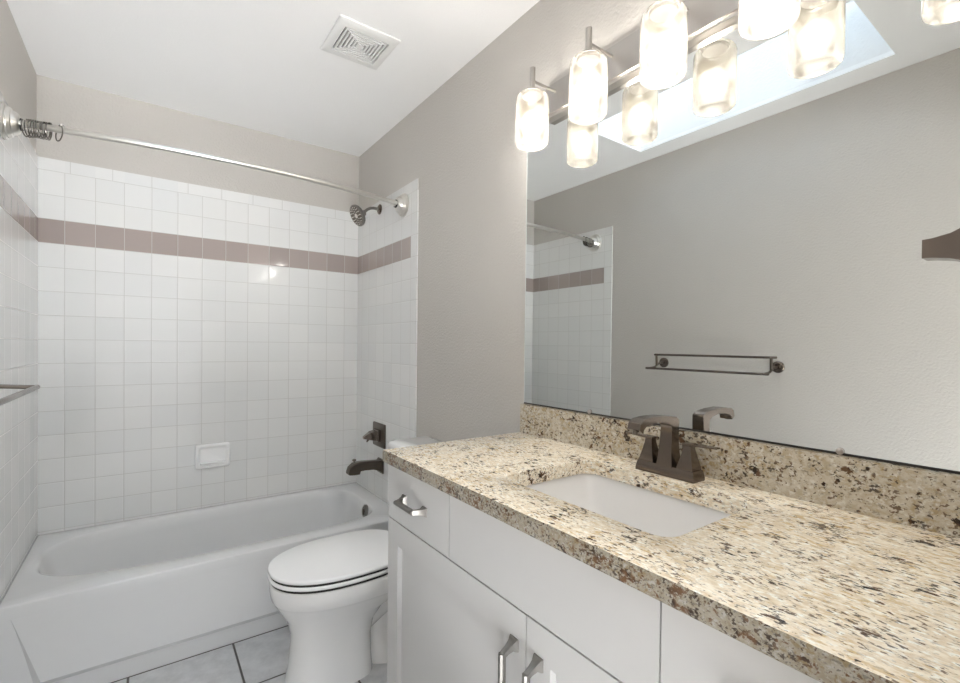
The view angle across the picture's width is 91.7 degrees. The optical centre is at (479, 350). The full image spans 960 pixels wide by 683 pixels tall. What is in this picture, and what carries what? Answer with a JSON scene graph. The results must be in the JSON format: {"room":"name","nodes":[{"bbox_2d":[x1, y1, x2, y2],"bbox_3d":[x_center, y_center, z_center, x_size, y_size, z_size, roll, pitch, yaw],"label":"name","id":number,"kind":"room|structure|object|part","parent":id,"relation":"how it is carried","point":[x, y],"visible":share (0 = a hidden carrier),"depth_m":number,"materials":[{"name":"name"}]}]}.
{"room":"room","nodes":[
{"label":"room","id":0,"kind":"room"},
{"bbox_2d":[0,0,36,153],"bbox_3d":[-1.192,0.003,0.874,0.114,2.447,2.971,0,1,-36],"label":"wall","id":1,"kind":"structure","parent":0,"point":[18,76],"depth_m":1.77,"materials":[{"name":"beige paint"}]},
{"bbox_2d":[0,91,37,602],"bbox_3d":[-1.774,0.169,1.788,0.006,2.080,0.800,0,1,-36],"label":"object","id":2,"kind":"structure","parent":1,"relation":"attached to","point":[18,158],"depth_m":1.78,"materials":[{"name":"tile"}]},
{"bbox_2d":[0,384,39,405],"bbox_3d":[-1.048,0.061,0.922,0.175,0.093,0.700,0,1,-36],"label":"towel rack","id":3,"kind":"object","parent":1,"relation":"attached to","point":[28,389],"visible":1,"depth_m":1.13,"materials":[{"name":"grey metal"}]},
{"bbox_3d":[-1.232,0.081,1.184,0.156,0.042,0.012,0,1,-36],"label":"arm","id":4,"kind":"part","parent":3,"relation":"part of","materials":[{"name":"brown metal"}]},
{"bbox_2d":[37,75,358,211],"bbox_3d":[-1.429,-0.019,2.602,1.743,2.447,0.114,0,1,-36],"label":"wall","id":5,"kind":"structure","parent":0,"point":[70,105],"depth_m":2.43,"materials":[{"name":"beige paint"}]},
{"bbox_2d":[38,156,357,534],"bbox_3d":[-1.394,0.015,2.553,1.503,1.780,0.006,0,1,-36],"label":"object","id":6,"kind":"structure","parent":5,"relation":"attached to","point":[175,317],"depth_m":2.43,"materials":[{"name":"tile"}]},
{"bbox_2d":[195,442,229,468],"bbox_3d":[-1.436,0.565,2.509,0.166,0.130,0.034,0,1,-36],"label":"soap dish","id":7,"kind":"object","parent":5,"relation":"attached to","point":[210,455],"visible":1,"depth_m":2.51,"materials":[{"name":"white ceramic"}]},
{"bbox_2d":[111,625,386,682],"bbox_3d":[-0.554,1.269,1.272,1.623,0.080,3.095,0,1,-36],"label":"floor","id":8,"kind":"structure","parent":0,"point":[261,658],"depth_m":1.80,"materials":[{"name":"tile"}]},
{"bbox_2d":[0,482,388,682],"bbox_3d":[-1.188,1.028,2.255,1.496,0.366,0.750,0,1,-36],"label":"bathtub","id":9,"kind":"object","parent":8,"relation":"on","point":[109,602],"visible":0.88,"depth_m":1.88,"materials":[{"name":"white ceramic"}]},
{"bbox_3d":[-0.636,0.890,2.581,0.021,0.074,0.074,0,1,-36],"label":"overflow plate","id":10,"kind":"part","parent":9,"relation":"part of","materials":[{"name":"silver metal"}]},
{"bbox_2d":[267,437,441,682],"bbox_3d":[-0.449,0.817,1.862,0.735,0.814,0.426,0,1,-36],"label":"toilet","id":11,"kind":"object","parent":8,"relation":"on","point":[331,592],"visible":0.66,"depth_m":1.68,"materials":[{"name":"white ceramic"}]},
{"bbox_3d":[-0.546,0.810,1.792,0.496,0.014,0.372,0,1,-36],"label":"seat","id":12,"kind":"part","parent":11,"relation":"part of","materials":[{"name":"white plastic"}]},
{"bbox_3d":[-0.537,0.789,1.798,0.515,0.016,0.370,0,1,-36],"label":"lid","id":13,"kind":"part","parent":11,"relation":"part of","materials":[{"name":"white plastic"}]},
{"bbox_3d":[-0.524,1.024,1.812,0.546,0.399,0.370,0,1,-36],"label":"bowl","id":14,"kind":"part","parent":11,"relation":"part of","materials":[{"name":"white ceramic"}]},
{"bbox_3d":[-0.227,0.431,2.014,0.200,0.042,0.426,0,1,-36],"label":"tank lid","id":15,"kind":"part","parent":11,"relation":"part of","materials":[{"name":"white ceramic"}]},
{"bbox_2d":[387,465,820,682],"bbox_3d":[0.281,0.789,1.018,0.562,0.904,1.223,0,1,-36],"label":"vanity cabinet","id":16,"kind":"object","parent":8,"relation":"on","point":[474,597],"visible":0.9,"depth_m":0.89,"materials":[{"name":"white paint"}]},
{"bbox_3d":[-0.189,0.411,1.227,0.038,0.024,0.138,0,1,-36],"label":"handle","id":17,"kind":"part","parent":16,"relation":"part of","materials":[{"name":"silver metal"}]},
{"bbox_3d":[-0.163,0.411,1.240,0.020,0.151,0.334,0,1,-36],"label":"drawer","id":18,"kind":"part","parent":16,"relation":"part of","materials":[{"name":"white paint"}]},
{"bbox_3d":[-0.087,0.812,1.133,0.020,0.638,0.609,0,1,-36],"label":"door","id":19,"kind":"part","parent":16,"relation":"part of","materials":[{"name":"white paint"}]},
{"bbox_3d":[0.051,0.622,0.891,0.038,0.138,0.024,0,1,-36],"label":"handle","id":20,"kind":"part","parent":16,"relation":"part of","materials":[{"name":"silver metal"}]},
{"bbox_3d":[0.091,0.623,0.836,0.038,0.138,0.024,0,1,-36],"label":"handle","id":21,"kind":"part","parent":16,"relation":"part of","materials":[{"name":"silver metal"}]},
{"bbox_3d":[0.270,0.821,0.635,0.020,0.638,0.608,0,1,-36],"label":"door","id":22,"kind":"part","parent":16,"relation":"part of","materials":[{"name":"white paint"}]},
{"bbox_2d":[383,404,959,682],"bbox_3d":[0.294,0.267,1.022,0.541,0.137,1.230,0,1,-36],"label":"countertop","id":23,"kind":"structure","parent":16,"relation":"on","point":[834,568],"depth_m":0.77,"materials":[{"name":"stone"}]},
{"bbox_2d":[526,474,730,536],"bbox_3d":[0.297,0.410,1.012,0.349,0.148,0.478,0,1,-36],"label":"sink","id":24,"kind":"object","parent":23,"relation":"in","point":[651,512],"visible":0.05,"depth_m":1.15,"materials":[{"name":"ceramic"}]},
{"bbox_2d":[626,415,719,483],"bbox_3d":[0.411,0.226,1.095,0.165,0.148,0.238,0,1,-36],"label":"faucet","id":25,"kind":"object","parent":23,"relation":"on","point":[666,461],"visible":1,"depth_m":1.11,"materials":[{"name":"brown metal"}]},
{"bbox_3d":[0.412,0.215,1.193,0.021,0.006,0.079,0,1,-36],"label":"lever","id":26,"kind":"part","parent":25,"relation":"part of","materials":[{"name":"brown metal"}]},
{"bbox_3d":[0.428,0.247,1.170,0.039,0.056,0.039,0,1,-36],"label":"handle","id":27,"kind":"part","parent":25,"relation":"part of","materials":[{"name":"brown metal"}]},
{"bbox_3d":[0.410,0.215,1.094,0.162,0.126,0.041,0,1,-36],"label":"spout","id":28,"kind":"part","parent":25,"relation":"part of","materials":[{"name":"brown metal"}]},
{"bbox_3d":[0.457,0.287,1.129,0.049,0.024,0.153,0,1,-36],"label":"plate","id":29,"kind":"part","parent":25,"relation":"part of","materials":[{"name":"brown metal"}]},
{"bbox_3d":[0.487,0.249,1.087,0.039,0.056,0.039,0,1,-36],"label":"handle","id":30,"kind":"part","parent":25,"relation":"part of","materials":[{"name":"brown metal"}]},
{"bbox_3d":[0.504,0.218,1.064,0.021,0.006,0.079,0,1,-36],"label":"lever","id":31,"kind":"part","parent":25,"relation":"part of","materials":[{"name":"brown metal"}]},
{"bbox_3d":[0.355,0.425,0.518,0.020,0.151,0.330,0,1,-36],"label":"drawer","id":32,"kind":"part","parent":16,"relation":"part of","materials":[{"name":"white paint"}]},
{"bbox_2d":[6,0,539,156],"bbox_3d":[-0.614,-1.214,-0.053,3.520,0.020,5.300,0,1,-36],"label":"ceiling","id":33,"kind":"structure","parent":0,"point":[258,65],"depth_m":1.94,"materials":[{"name":"white paint"}]},
{"bbox_2d":[320,14,400,69],"bbox_3d":[-0.479,-1.218,1.860,0.240,0.012,0.240,0,1,-36],"label":"ceiling vent","id":34,"kind":"object","parent":33,"relation":"in","point":[350,39],"visible":1,"depth_m":1.84,"materials":[{"name":"white paint"}]},
{"bbox_2d":[359,0,683,441],"bbox_3d":[0.780,0.025,0.913,0.120,2.447,5.206,0,1,-36],"label":"wall","id":35,"kind":"structure","parent":0,"point":[459,142],"depth_m":1.91,"materials":[{"name":"beige paint"}]},
{"bbox_2d":[0,102,408,216],"bbox_3d":[-0.995,-0.770,1.995,1.496,0.132,0.168,0,1,-36],"label":"shower rod","id":36,"kind":"object","parent":35,"relation":"attached to","point":[10,120],"visible":0.96,"depth_m":1.78,"materials":[{"name":"silver metal"}]},
{"bbox_2d":[20,119,30,136],"bbox_3d":[-1.556,-0.766,1.602,0.013,0.063,0.056,0,1,-21],"label":"curtain hook","id":37,"kind":"object","parent":36,"relation":"hanging from","point":[21,119],"visible":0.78,"depth_m":1.58,"materials":[{"name":"metal"}]},
{"bbox_2d":[24,119,33,137],"bbox_3d":[-1.550,-0.766,1.607,0.013,0.063,0.056,0,1,-21],"label":"curtain hook","id":38,"kind":"object","parent":36,"relation":"hanging from","point":[28,119],"visible":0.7,"depth_m":1.59,"materials":[{"name":"metal"}]},
{"bbox_2d":[27,120,35,137],"bbox_3d":[-1.542,-0.766,1.609,0.013,0.063,0.056,0,1,-23],"label":"curtain hook","id":39,"kind":"object","parent":36,"relation":"hanging from","point":[28,120],"visible":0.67,"depth_m":1.59,"materials":[{"name":"metal"}]},
{"bbox_2d":[30,120,38,137],"bbox_3d":[-1.534,-0.766,1.610,0.012,0.062,0.056,0,1,-22],"label":"curtain hook","id":40,"kind":"object","parent":36,"relation":"hanging from","point":[30,120],"visible":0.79,"depth_m":1.59,"materials":[{"name":"metal"}]},
{"bbox_2d":[32,120,41,138],"bbox_3d":[-1.527,-0.765,1.613,0.012,0.062,0.056,0,1,-22],"label":"curtain hook","id":41,"kind":"object","parent":36,"relation":"hanging from","point":[34,120],"visible":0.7,"depth_m":1.59,"materials":[{"name":"metal"}]},
{"bbox_2d":[35,121,44,138],"bbox_3d":[-1.520,-0.765,1.616,0.012,0.062,0.056,0,1,-19],"label":"curtain hook","id":42,"kind":"object","parent":36,"relation":"hanging from","point":[36,121],"visible":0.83,"depth_m":1.60,"materials":[{"name":"metal"}]},
{"bbox_2d":[39,121,46,139],"bbox_3d":[-1.514,-0.765,1.620,0.013,0.063,0.056,0,1,-27],"label":"curtain hook","id":43,"kind":"object","parent":36,"relation":"hanging from","point":[44,122],"visible":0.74,"depth_m":1.60,"materials":[{"name":"metal"}]},
{"bbox_2d":[41,122,50,139],"bbox_3d":[-1.507,-0.765,1.622,0.012,0.062,0.056,0,1,-20],"label":"curtain hook","id":44,"kind":"object","parent":36,"relation":"hanging from","point":[42,122],"visible":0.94,"depth_m":1.61,"materials":[{"name":"metal"}]},
{"bbox_2d":[45,122,51,140],"bbox_3d":[-1.501,-0.765,1.627,0.013,0.063,0.056,0,1,-29],"label":"curtain hook","id":45,"kind":"object","parent":36,"relation":"hanging from","point":[50,123],"visible":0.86,"depth_m":1.62,"materials":[{"name":"metal"}]},
{"bbox_2d":[55,124,62,141],"bbox_3d":[-1.474,-0.765,1.639,0.056,0.063,0.013,1,1,26],"label":"curtain hook","id":46,"kind":"object","parent":36,"relation":"hanging from","point":[61,125],"visible":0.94,"depth_m":1.63,"materials":[{"name":"metal"}]},
{"bbox_2d":[346,457,383,475],"bbox_3d":[-0.649,0.650,2.620,0.197,0.096,0.076,0,1,-36],"label":"tub spout","id":47,"kind":"object","parent":35,"relation":"attached to","point":[355,467],"visible":0.99,"depth_m":2.60,"materials":[{"name":"brown metal"}]},
{"bbox_2d":[350,204,381,225],"bbox_3d":[-0.647,-0.775,2.647,0.171,0.144,0.121,0,1,-36],"label":"sprayer","id":48,"kind":"object","parent":35,"relation":"attached to","point":[357,214],"visible":1,"depth_m":2.62,"materials":[{"name":"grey metal"}]},
{"bbox_3d":[-0.624,-0.800,2.668,0.106,0.052,0.017,0,1,-36],"label":"arm","id":49,"kind":"part","parent":48,"relation":"part of","materials":[{"name":"silver metal"}]},
{"bbox_2d":[363,421,385,448],"bbox_3d":[-0.620,0.486,2.664,0.100,0.138,0.168,0,1,-36],"label":"shower valve","id":50,"kind":"object","parent":35,"relation":"attached to","point":[377,435],"visible":0.97,"depth_m":2.65,"materials":[{"name":"brown metal"}]},
{"bbox_3d":[-0.624,0.486,2.662,0.090,0.066,0.070,0,1,-36],"label":"handle","id":51,"kind":"part","parent":50,"relation":"part of","materials":[{"name":"brown metal"}]},
{"bbox_2d":[356,178,418,503],"bbox_3d":[-0.553,0.174,2.663,0.006,2.080,0.800,0,1,-36],"label":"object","id":52,"kind":"structure","parent":35,"relation":"attached to","point":[387,311],"depth_m":2.62,"materials":[{"name":"tile"}]},
{"bbox_2d":[515,0,800,151],"bbox_3d":[0.458,-0.760,1.115,0.172,0.244,1.021,0,1,-36],"label":"vanity light","id":53,"kind":"object","parent":35,"relation":"attached to","point":[656,53],"visible":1,"depth_m":1.14,"materials":[{"name":"white glass"}]},
{"bbox_3d":[0.165,-0.847,1.467,0.072,0.084,0.072,0,1,-36],"label":"stem","id":54,"kind":"part","parent":53,"relation":"part of","materials":[{"name":"silver metal"}]},
{"bbox_3d":[0.164,-0.726,1.468,0.105,0.161,0.105,0,1,-36],"label":"lamp shade","id":55,"kind":"part","parent":53,"relation":"part of","materials":[{"name":"white glass"}]},
{"bbox_3d":[0.205,-0.848,1.496,0.099,0.008,0.008,0,1,-36],"label":"arm","id":56,"kind":"part","parent":53,"relation":"part of","materials":[{"name":"silver metal"}]},
{"bbox_3d":[0.298,-0.844,1.281,0.072,0.084,0.072,0,1,-36],"label":"stem","id":57,"kind":"part","parent":53,"relation":"part of","materials":[{"name":"silver metal"}]},
{"bbox_3d":[0.297,-0.722,1.282,0.105,0.161,0.105,0,1,-36],"label":"lamp shade","id":58,"kind":"part","parent":53,"relation":"part of","materials":[{"name":"white glass"}]},
{"bbox_3d":[0.339,-0.844,1.310,0.099,0.008,0.008,0,1,-36],"label":"arm","id":59,"kind":"part","parent":53,"relation":"part of","materials":[{"name":"silver metal"}]},
{"bbox_3d":[0.430,-0.719,1.096,0.105,0.161,0.105,0,1,-36],"label":"lamp shade","id":60,"kind":"part","parent":53,"relation":"part of","materials":[{"name":"white glass"}]},
{"bbox_3d":[0.564,-0.715,0.910,0.105,0.161,0.105,0,1,-36],"label":"lamp shade","id":61,"kind":"part","parent":53,"relation":"part of","materials":[{"name":"white glass"}]},
{"bbox_2d":[520,404,959,537],"bbox_3d":[0.508,0.249,1.171,0.020,0.100,1.224,0,1,-36],"label":"backsplash","id":62,"kind":"structure","parent":35,"relation":"attached to","point":[926,499],"depth_m":0.95,"materials":[{"name":"stone"}]},
{"bbox_2d":[524,0,959,473],"bbox_3d":[0.516,-0.279,1.169,0.011,0.954,1.221,0,1,-36],"label":"mirror","id":63,"kind":"object","parent":35,"relation":"attached to","point":[734,249],"visible":0.98,"depth_m":1.00,"materials":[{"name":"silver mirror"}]},
{"bbox_3d":[0.298,0.027,0.188,1.509,2.447,0.120,0,1,-36],"label":"wall","id":64,"kind":"structure","parent":0,"visible":0},
{"bbox_2d":[922,228,959,261],"bbox_3d":[0.574,-0.121,0.524,0.064,0.064,0.108,0,1,-36],"label":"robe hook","id":65,"kind":"object","parent":64,"relation":"attached to","point":[946,247],"visible":1,"depth_m":0.55,"materials":[{"name":"brown metal"}]}
]}

